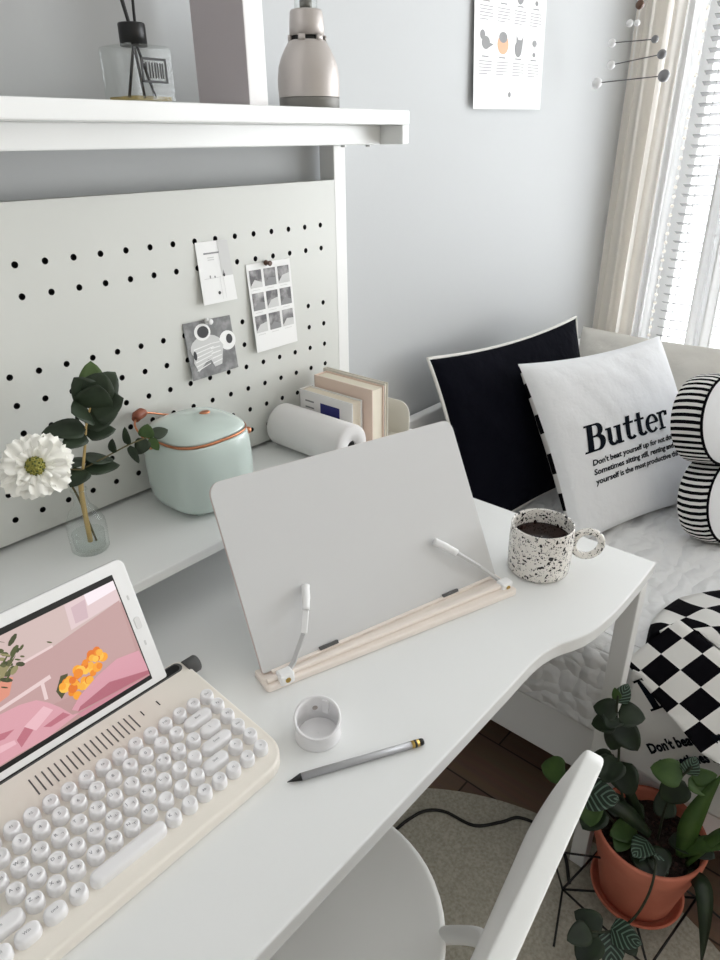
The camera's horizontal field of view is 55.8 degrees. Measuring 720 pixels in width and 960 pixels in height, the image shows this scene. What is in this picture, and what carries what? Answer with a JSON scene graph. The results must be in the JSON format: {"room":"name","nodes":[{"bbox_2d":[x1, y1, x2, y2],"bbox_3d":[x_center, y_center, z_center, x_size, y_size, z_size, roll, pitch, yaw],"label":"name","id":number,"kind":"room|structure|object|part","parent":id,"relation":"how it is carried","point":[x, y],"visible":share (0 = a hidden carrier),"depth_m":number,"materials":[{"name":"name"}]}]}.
{"room":"home office","nodes":[
{"label":"home office","id":0,"kind":"room"},
{"bbox_2d":[0,0,637,420],"bbox_3d":[-0.430,-0.355,0.960,0.100,2.450,4.160,21,34,36],"label":"wall","id":1,"kind":"structure","parent":0,"point":[486,228],"depth_m":1.45,"materials":[{"name":"grey paint"}]},
{"bbox_2d":[473,0,546,108],"bbox_3d":[0.333,-1.079,1.480,0.010,0.481,0.328,21,34,36],"label":"wall calendar","id":2,"kind":"object","parent":1,"relation":"attached to","point":[509,35],"visible":1,"depth_m":1.54,"materials":[{"name":"white paper"}]},
{"bbox_3d":[1.843,-1.536,0.783,2.840,0.021,0.021,21,34,36],"label":"curtain rod","id":3,"kind":"object","parent":1,"relation":"attached to","visible":0},
{"bbox_2d":[592,0,687,335],"bbox_3d":[0.844,-1.096,2.000,0.146,1.820,0.050,21,34,36],"label":"linen curtain","id":4,"kind":"object","parent":3,"relation":"hanging from","point":[647,101],"visible":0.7,"depth_m":2.06,"materials":[{"name":"beige fabric"}]},
{"bbox_2d":[631,0,710,338],"bbox_3d":[0.917,-1.068,1.941,0.067,1.820,0.036,21,34,36],"label":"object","id":5,"kind":"object","parent":3,"relation":"hanging from","point":[697,12],"visible":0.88,"depth_m":2.00,"materials":[{"name":"fabric"}]},
{"bbox_2d":[684,157,719,347],"bbox_3d":[1.028,-1.009,1.819,0.106,1.820,0.042,21,34,36],"label":"curtain","id":6,"kind":"object","parent":3,"relation":"hanging from","point":[706,293],"visible":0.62,"depth_m":2.02,"materials":[{"name":"white fabric"}]},
{"bbox_2d":[428,719,719,951],"bbox_3d":[0.917,1.271,0.463,3.645,0.050,4.160,21,34,36],"label":"floor","id":7,"kind":"structure","parent":0,"point":[497,763],"depth_m":1.59,"materials":[{"name":"brown wood"}]},
{"bbox_2d":[60,498,655,959],"bbox_3d":[-0.240,0.595,0.976,0.688,0.730,1.383,21,34,36],"label":"desk","id":8,"kind":"object","parent":7,"relation":"on","point":[243,890],"visible":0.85,"depth_m":0.80,"materials":[{"name":"white laminate"}]},
{"bbox_2d":[0,655,279,959],"bbox_3d":[-0.257,0.317,0.673,0.198,0.038,0.361,21,34,36],"label":"keyboard","id":9,"kind":"object","parent":8,"relation":"on","point":[86,825],"visible":1,"depth_m":0.66,"materials":[{"name":"white plastic"}]},
{"bbox_2d":[0,560,165,780],"bbox_3d":[-0.334,0.203,0.712,0.062,0.146,0.246,21,34,36],"label":"tablet","id":10,"kind":"object","parent":9,"relation":"on","point":[75,651],"visible":1,"depth_m":0.73,"materials":[{"name":"white plastic"}]},
{"bbox_3d":[-0.207,0.228,0.834,0.021,0.021,0.018,21,34,36],"label":"knob","id":11,"kind":"part","parent":9,"relation":"part of","materials":[{"name":"black plastic"}]},
{"bbox_2d":[0,96,410,611],"bbox_3d":[-0.399,-0.092,0.819,0.245,0.643,1.333,21,34,36],"label":"hutch","id":12,"kind":"object","parent":8,"relation":"on","point":[112,282],"depth_m":0.97,"materials":[{"name":"white laminate"}]},
{"bbox_2d":[65,493,109,556],"bbox_3d":[-0.372,0.053,0.921,0.051,0.093,0.052,21,34,36],"label":"bud vase","id":13,"kind":"object","parent":12,"relation":"on","point":[86,493],"visible":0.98,"depth_m":0.92,"materials":[{"name":"clear glass"}]},
{"bbox_2d":[0,433,96,540],"bbox_3d":[-0.383,0.028,0.851,0.058,0.181,0.109,21,34,36],"label":"flower","id":14,"kind":"object","parent":13,"relation":"on","point":[33,466],"visible":1,"depth_m":0.81,"materials":[{"name":"white plant"}]},
{"bbox_3d":[-0.383,0.033,0.885,0.010,0.142,0.067,12,29,23],"label":"stem","id":15,"kind":"part","parent":14,"relation":"part of","materials":[{"name":"yellow"}]},
{"bbox_2d":[41,361,167,541],"bbox_3d":[-0.368,-0.025,0.884,0.260,0.241,0.052,-17,31,-30],"label":"eucalyptus sprig","id":16,"kind":"object","parent":13,"relation":"in","point":[94,389],"visible":0.94,"depth_m":0.88,"materials":[{"name":"green plant"}]},
{"bbox_3d":[-0.356,-0.010,0.902,0.046,0.198,0.009,-20,32,-34],"label":"stem","id":17,"kind":"part","parent":16,"relation":"part of","materials":[{"name":"brown"}]},
{"bbox_2d":[100,0,168,98],"bbox_3d":[-0.274,-0.561,0.799,0.065,0.210,0.069,19,33,35],"label":"reed diffuser","id":18,"kind":"object","parent":12,"relation":"on","point":[132,34],"visible":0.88,"depth_m":0.81,"materials":[{"name":"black glass"}]},
{"bbox_3d":[-0.246,-0.490,0.814,0.001,0.026,0.036,19,33,35],"label":"label frame","id":19,"kind":"part","parent":18,"relation":"part of","materials":[{"name":"white paper"}]},
{"bbox_2d":[132,407,252,515],"bbox_3d":[-0.249,-0.037,1.038,0.148,0.147,0.146,21,34,36],"label":"pot","id":20,"kind":"object","parent":12,"relation":"on","point":[202,447],"visible":0.82,"depth_m":0.98,"materials":[{"name":"green ceramic"}]},
{"bbox_3d":[-0.310,-0.092,1.031,0.035,0.030,0.116,5,27,11],"label":"bail handle","id":21,"kind":"part","parent":20,"relation":"part of","materials":[{"name":"orange metal"}]},
{"bbox_3d":[-0.246,-0.086,1.013,0.131,0.017,0.131,21,34,36],"label":"lid","id":22,"kind":"part","parent":20,"relation":"part of","materials":[{"name":"green ceramic"}]},
{"bbox_2d":[0,96,408,124],"bbox_3d":[-0.427,-0.380,0.700,0.179,0.020,1.333,21,34,36],"label":"shelf","id":23,"kind":"object","parent":12,"relation":"attached to","point":[14,110],"depth_m":0.80,"materials":[{"name":"white laminate"}]},
{"bbox_2d":[204,318,212,324],"bbox_3d":[-0.239,-0.250,1.072,0.017,0.009,0.010,21,34,36],"label":"pin","id":24,"kind":"object","parent":12,"relation":"attached to","point":[207,320],"visible":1,"depth_m":1.07,"materials":[{"name":"white plastic"}]},
{"bbox_2d":[182,315,237,380],"bbox_3d":[-0.238,-0.214,1.094,0.008,0.090,0.096,21,34,36],"label":"postcard","id":25,"kind":"object","parent":12,"relation":"attached to","point":[211,350],"visible":1,"depth_m":1.09,"materials":[{"name":"grey paper"}]},
{"bbox_2d":[195,239,236,305],"bbox_3d":[-0.223,-0.324,1.059,0.008,0.092,0.066,21,34,36],"label":"postcard","id":26,"kind":"object","parent":12,"relation":"attached to","point":[213,257],"visible":1,"depth_m":1.06,"materials":[{"name":"white paper"}]},
{"bbox_2d":[203,239,232,298],"bbox_3d":[-0.221,-0.327,1.060,0.007,0.087,0.056,21,34,36],"label":"print","id":27,"kind":"object","parent":26,"relation":"attached to","point":[217,267],"depth_m":1.06,"materials":[{"name":"grey paper"}]},
{"bbox_2d":[189,0,267,104],"bbox_3d":[-0.176,-0.631,0.880,0.109,0.262,0.034,21,34,36],"label":"storage box","id":28,"kind":"object","parent":12,"relation":"on","point":[228,35],"visible":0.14,"depth_m":0.89,"materials":[{"name":"white"}]},
{"bbox_2d":[264,260,271,265],"bbox_3d":[-0.154,-0.360,1.127,0.017,0.009,0.010,21,34,36],"label":"pin","id":29,"kind":"object","parent":12,"relation":"attached to","point":[266,262],"visible":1,"depth_m":1.12,"materials":[{"name":"brown metal"}]},
{"bbox_3d":[-0.149,-0.299,1.164,0.009,0.145,0.098,21,34,36],"label":"photo strip","id":30,"kind":"part","parent":12,"relation":"part of","materials":[{"name":"white paper"}]},
{"bbox_2d":[249,265,293,334],"bbox_3d":[-0.149,-0.307,1.160,0.006,0.106,0.089,21,34,36],"label":"print","id":31,"kind":"object","parent":12,"relation":"attached to","point":[270,287],"depth_m":1.16,"materials":[{"name":"grey paper"}]},
{"bbox_2d":[278,0,339,107],"bbox_3d":[-0.078,-0.679,0.979,0.092,0.258,0.092,21,34,36],"label":"bottle","id":32,"kind":"object","parent":12,"relation":"on","point":[308,75],"visible":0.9,"depth_m":0.98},
{"bbox_2d":[299,0,311,7],"bbox_3d":[-0.078,-0.683,0.977,0.018,0.012,0.018,21,34,36],"label":"socket","id":33,"kind":"object","parent":32,"relation":"attached to","point":[302,3],"depth_m":0.97,"materials":[{"name":"grey metal"}]},
{"bbox_2d":[288,33,325,41],"bbox_3d":[-0.077,-0.646,0.996,0.056,0.007,0.053,22,34,38],"label":"ring","id":34,"kind":"object","parent":32,"relation":"attached to","point":[292,37],"depth_m":0.98,"materials":[{"name":"silver metal"}]},
{"bbox_2d":[267,403,365,455],"bbox_3d":[-0.079,-0.080,1.198,0.175,0.077,0.077,21,34,36],"label":"paper roll","id":35,"kind":"object","parent":12,"relation":"on","point":[300,429],"visible":0.77,"depth_m":1.17,"materials":[{"name":"white paper"}]},
{"bbox_2d":[299,385,362,428],"bbox_3d":[-0.053,-0.111,1.237,0.130,0.096,0.027,21,34,36],"label":"book","id":36,"kind":"object","parent":12,"relation":"on","point":[323,401],"visible":0.49,"depth_m":1.21,"materials":[{"name":"white paper"}]},
{"bbox_3d":[-0.046,-0.366,1.303,0.035,0.495,0.030,21,34,36],"label":"post","id":37,"kind":"part","parent":12,"relation":"part of","materials":[{"name":"white wood"}]},
{"bbox_2d":[314,371,383,441],"bbox_3d":[-0.020,-0.127,1.245,0.140,0.117,0.033,21,34,36],"label":"book","id":38,"kind":"object","parent":12,"relation":"on","point":[371,394],"visible":0.49,"depth_m":1.21,"materials":[{"name":"beige paper"}]},
{"bbox_2d":[323,367,387,436],"bbox_3d":[-0.009,-0.138,1.263,0.150,0.120,0.010,21,34,36],"label":"book","id":39,"kind":"object","parent":12,"relation":"on","point":[385,384],"visible":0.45,"depth_m":1.22,"materials":[{"name":"beige paper"}]},
{"bbox_3d":[0.007,-0.583,1.151,0.178,0.028,0.018,21,34,36],"label":"panel","id":40,"kind":"part","parent":12,"relation":"part of","materials":[{"name":"white laminate"}]},
{"bbox_2d":[388,397,409,435],"bbox_3d":[0.015,-0.125,1.296,0.160,0.068,0.051,21,34,36],"label":"bookend","id":41,"kind":"object","parent":12,"relation":"on","point":[398,411],"visible":0.36,"depth_m":1.28,"materials":[{"name":"beige metal"}]},
{"bbox_2d":[293,695,340,751],"bbox_3d":[-0.047,0.272,0.762,0.053,0.034,0.053,21,34,36],"label":"cup","id":42,"kind":"object","parent":8,"relation":"on","point":[314,714],"visible":1,"depth_m":0.77,"materials":[{"name":"white ceramic"}]},
{"bbox_2d":[287,738,424,782],"bbox_3d":[-0.003,0.301,0.731,0.155,0.009,0.008,-9,28,-17],"label":"pencil","id":43,"kind":"object","parent":8,"relation":"on","point":[415,743],"visible":1,"depth_m":0.73,"materials":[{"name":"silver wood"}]},
{"bbox_2d":[209,421,515,691],"bbox_3d":[0.004,0.077,0.939,0.396,0.224,0.222,-17,31,-29],"label":"book stand","id":44,"kind":"object","parent":8,"relation":"on","point":[337,557],"visible":1,"depth_m":0.92,"materials":[{"name":"grey"}]},
{"bbox_3d":[-0.081,0.217,0.845,0.007,0.038,0.043,15,31,29],"label":"clip arm","id":45,"kind":"part","parent":44,"relation":"part of","materials":[{"name":"grey plastic"}]},
{"bbox_2d":[255,574,515,691],"bbox_3d":[0.050,0.203,0.926,0.396,0.009,0.059,-17,31,-29],"label":"tray","id":46,"kind":"object","parent":44,"relation":"on","point":[464,594],"depth_m":0.92,"materials":[{"name":"beige wood"}]},
{"bbox_3d":[0.195,0.138,1.003,0.041,0.032,0.015,2,27,5],"label":"clip arm","id":47,"kind":"part","parent":44,"relation":"part of","materials":[{"name":"grey plastic"}]},
{"bbox_2d":[508,508,604,582],"bbox_3d":[0.294,0.105,1.036,0.135,0.080,0.096,14,30,27],"label":"mug","id":48,"kind":"object","parent":8,"relation":"on","point":[542,542],"visible":1,"depth_m":1.02,"materials":[{"name":"ceramic"}]},
{"bbox_3d":[0.347,0.097,1.039,0.054,0.054,0.011,1,27,3],"label":"handle","id":49,"kind":"part","parent":48,"relation":"part of","materials":[{"name":"ceramic"}]},
{"bbox_3d":[0.444,0.463,1.237,0.030,0.699,0.030,21,34,36],"label":"leg","id":50,"kind":"part","parent":8,"relation":"part of","materials":[{"name":"white wood"}]},
{"bbox_2d":[393,788,719,959],"bbox_3d":[0.111,0.968,1.027,1.184,0.008,1.184,21,34,36],"label":"rug","id":51,"kind":"object","parent":7,"relation":"on","point":[469,867],"visible":0.19,"depth_m":1.36,"materials":[{"name":"beige carpet"}]},
{"bbox_2d":[269,750,603,959],"bbox_3d":[-0.070,0.618,0.828,0.523,0.795,0.448,16,31,29],"label":"desk chair","id":52,"kind":"object","parent":51,"relation":"on","point":[388,906],"visible":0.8,"depth_m":0.83,"materials":[{"name":"white plastic"}]},
{"bbox_3d":[-0.114,0.575,0.839,0.418,0.022,0.446,16,31,29],"label":"seat","id":53,"kind":"part","parent":52,"relation":"part of","materials":[{"name":"white plastic"}]},
{"bbox_3d":[0.110,0.377,0.545,0.056,0.116,0.404,16,31,29],"label":"backrest","id":54,"kind":"part","parent":52,"relation":"part of","materials":[{"name":"white plastic"}]},
{"bbox_2d":[395,808,570,883],"bbox_3d":[0.172,0.758,1.429,0.508,0.006,0.152,1,27,4],"label":"power cable","id":55,"kind":"object","parent":51,"relation":"on","point":[408,819],"visible":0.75,"depth_m":1.47,"materials":[{"name":"black rubber"}]},
{"bbox_2d":[553,851,719,959],"bbox_3d":[0.498,0.763,1.250,0.302,0.147,0.267,21,34,36],"label":"plant stand","id":56,"kind":"object","parent":51,"relation":"on","point":[564,889],"visible":0.49,"depth_m":1.27,"materials":[{"name":"black metal"}]},
{"bbox_3d":[0.371,0.818,1.273,0.004,0.032,0.096,10,28,20],"label":"leg","id":57,"kind":"part","parent":56,"relation":"part of","materials":[{"name":"black metal"}]},
{"bbox_2d":[541,684,719,959],"bbox_3d":[0.498,0.569,1.156,0.309,0.502,0.258,-2,27,-3],"label":"potted plant","id":58,"kind":"object","parent":56,"relation":"on","point":[652,847],"visible":0.98,"depth_m":1.16,"materials":[{"name":"plant"}]},
{"bbox_3d":[0.425,0.589,1.230,0.121,0.121,0.019,9,28,19],"label":"stem","id":59,"kind":"part","parent":58,"relation":"part of","materials":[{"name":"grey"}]},
{"bbox_3d":[0.462,0.495,1.169,0.096,0.343,0.028,-10,28,-18],"label":"stem","id":60,"kind":"part","parent":58,"relation":"part of","materials":[{"name":"grey"}]},
{"bbox_3d":[0.463,0.711,1.159,0.142,0.130,0.045,-17,31,-30],"label":"stem","id":61,"kind":"part","parent":58,"relation":"part of","materials":[{"name":"grey"}]},
{"bbox_3d":[0.524,0.703,1.260,0.193,0.169,0.193,21,34,36],"label":"pot","id":62,"kind":"part","parent":58,"relation":"part of","materials":[{"name":"ceramic"}]},
{"bbox_3d":[0.542,0.563,1.177,0.005,0.211,0.027,-18,31,-30],"label":"stem","id":63,"kind":"part","parent":58,"relation":"part of","materials":[{"name":"green plant"}]},
{"bbox_2d":[590,853,684,929],"bbox_3d":[0.525,0.775,1.296,0.168,0.020,0.168,21,34,36],"label":"saucer","id":64,"kind":"object","parent":56,"relation":"on","point":[674,914],"visible":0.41,"depth_m":1.25,"materials":[{"name":"ceramic"}]},
{"bbox_2d":[409,338,719,834],"bbox_3d":[1.148,0.333,1.460,2.040,0.737,1.180,21,34,36],"label":"bed","id":65,"kind":"object","parent":7,"relation":"on","point":[553,710],"visible":0.09,"depth_m":1.44,"materials":[{"name":"white fabric"}]},
{"bbox_3d":[0.393,-0.270,1.910,0.025,0.042,1.140,21,34,36],"label":"headboard rail","id":66,"kind":"part","parent":65,"relation":"part of","materials":[{"name":"white paint"}]},
{"bbox_2d":[426,316,579,511],"bbox_3d":[0.418,-0.148,1.722,0.581,0.419,0.164,-22,33,-36],"label":"throw cushion","id":67,"kind":"object","parent":65,"relation":"on","point":[482,393],"visible":0.56,"depth_m":1.62,"materials":[{"name":"black fabric"}]},
{"bbox_2d":[518,336,690,538],"bbox_3d":[0.644,-0.117,1.697,0.490,0.374,0.264,-15,30,-26],"label":"throw cushion","id":68,"kind":"object","parent":65,"relation":"on","point":[602,419],"visible":0.88,"depth_m":1.61,"materials":[{"name":"white fabric"}]},
{"bbox_3d":[0.643,-0.118,1.699,0.490,0.374,0.257,-15,30,-26],"label":"panel","id":69,"kind":"part","parent":68,"relation":"part of","materials":[{"name":"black fabric"}]},
{"bbox_3d":[1.161,0.467,1.525,2.000,0.163,1.146,21,34,36],"label":"frame","id":70,"kind":"part","parent":65,"relation":"part of","materials":[{"name":"white paint"}]},
{"bbox_2d":[514,489,719,730],"bbox_3d":[1.159,0.321,1.442,2.009,0.207,1.180,21,34,36],"label":"quilt","id":71,"kind":"object","parent":65,"relation":"on","point":[570,684],"depth_m":1.43,"materials":[{"name":"white fabric"}]},
{"bbox_2d":[579,326,719,391],"bbox_3d":[0.852,-0.270,2.075,0.460,0.310,0.181,21,34,36],"label":"bed pillow","id":72,"kind":"object","parent":65,"relation":"on","point":[686,362],"visible":0.25,"depth_m":1.97,"materials":[{"name":"white fabric"}]},
{"bbox_2d":[614,590,719,818],"bbox_3d":[0.828,0.419,1.218,0.600,0.303,0.486,21,34,36],"label":"throw cushion","id":73,"kind":"object","parent":65,"relation":"on","point":[675,679],"visible":0.77,"depth_m":1.21,"materials":[{"name":"black fabric"}]},
{"bbox_2d":[670,373,719,543],"bbox_3d":[0.889,-0.078,1.601,0.409,0.405,0.183,-17,31,-30],"label":"cushion","id":74,"kind":"object","parent":65,"relation":"on","point":[695,414],"visible":1,"depth_m":1.50,"materials":[{"name":"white fabric"}]},
{"bbox_3d":[0.909,-0.071,1.570,0.394,0.381,0.106,-18,31,-30],"label":"panel","id":75,"kind":"part","parent":74,"relation":"part of","materials":[{"name":"white fabric"}]},
{"bbox_3d":[0.888,-0.966,-0.651,3.645,0.050,4.160,21,34,36],"label":"ceiling","id":76,"kind":"structure","parent":0,"visible":0},
{"bbox_2d":[592,0,669,88],"bbox_3d":[0.660,-1.425,1.461,0.192,1.006,0.027,21,34,36],"label":"mobile","id":77,"kind":"object","parent":76,"relation":"hanging from","point":[663,76],"visible":1,"depth_m":1.63,"materials":[{"name":"white metal"}]},
{"bbox_3d":[0.665,-0.989,1.678,0.166,0.008,0.002,21,34,36],"label":"rod","id":78,"kind":"part","parent":77,"relation":"part of","materials":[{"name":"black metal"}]},
{"bbox_3d":[0.661,-1.062,1.645,0.105,0.003,0.002,21,34,36],"label":"rod","id":79,"kind":"part","parent":77,"relation":"part of","materials":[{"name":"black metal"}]},
{"bbox_3d":[0.671,-1.023,1.655,0.122,0.016,0.002,21,34,36],"label":"rod","id":80,"kind":"part","parent":77,"relation":"part of","materials":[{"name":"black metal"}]},
{"bbox_3d":[2.229,-0.502,1.185,3.545,2.450,0.150,21,34,36],"label":"wall","id":81,"kind":"structure","parent":0,"visible":0},
{"bbox_2d":[649,0,719,341],"bbox_3d":[1.987,-0.787,1.292,2.600,1.630,0.050,21,34,36],"label":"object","id":82,"kind":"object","parent":81,"relation":"in","point":[712,20],"depth_m":2.13,"materials":[{"name":"white paint"}]},
{"bbox_2d":[656,1,719,344],"bbox_3d":[1.951,-0.797,1.241,2.520,1.555,0.028,21,34,36],"label":"blind","id":83,"kind":"object","parent":82,"relation":"attached to","point":[716,27],"visible":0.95,"depth_m":2.07,"materials":[{"name":"grey plastic"}]},
{"bbox_3d":[1.897,-0.798,1.274,2.322,1.530,0.002,21,34,36],"label":"ladder cord","id":84,"kind":"part","parent":83,"relation":"part of","materials":[{"name":"white fabric"}]}
]}

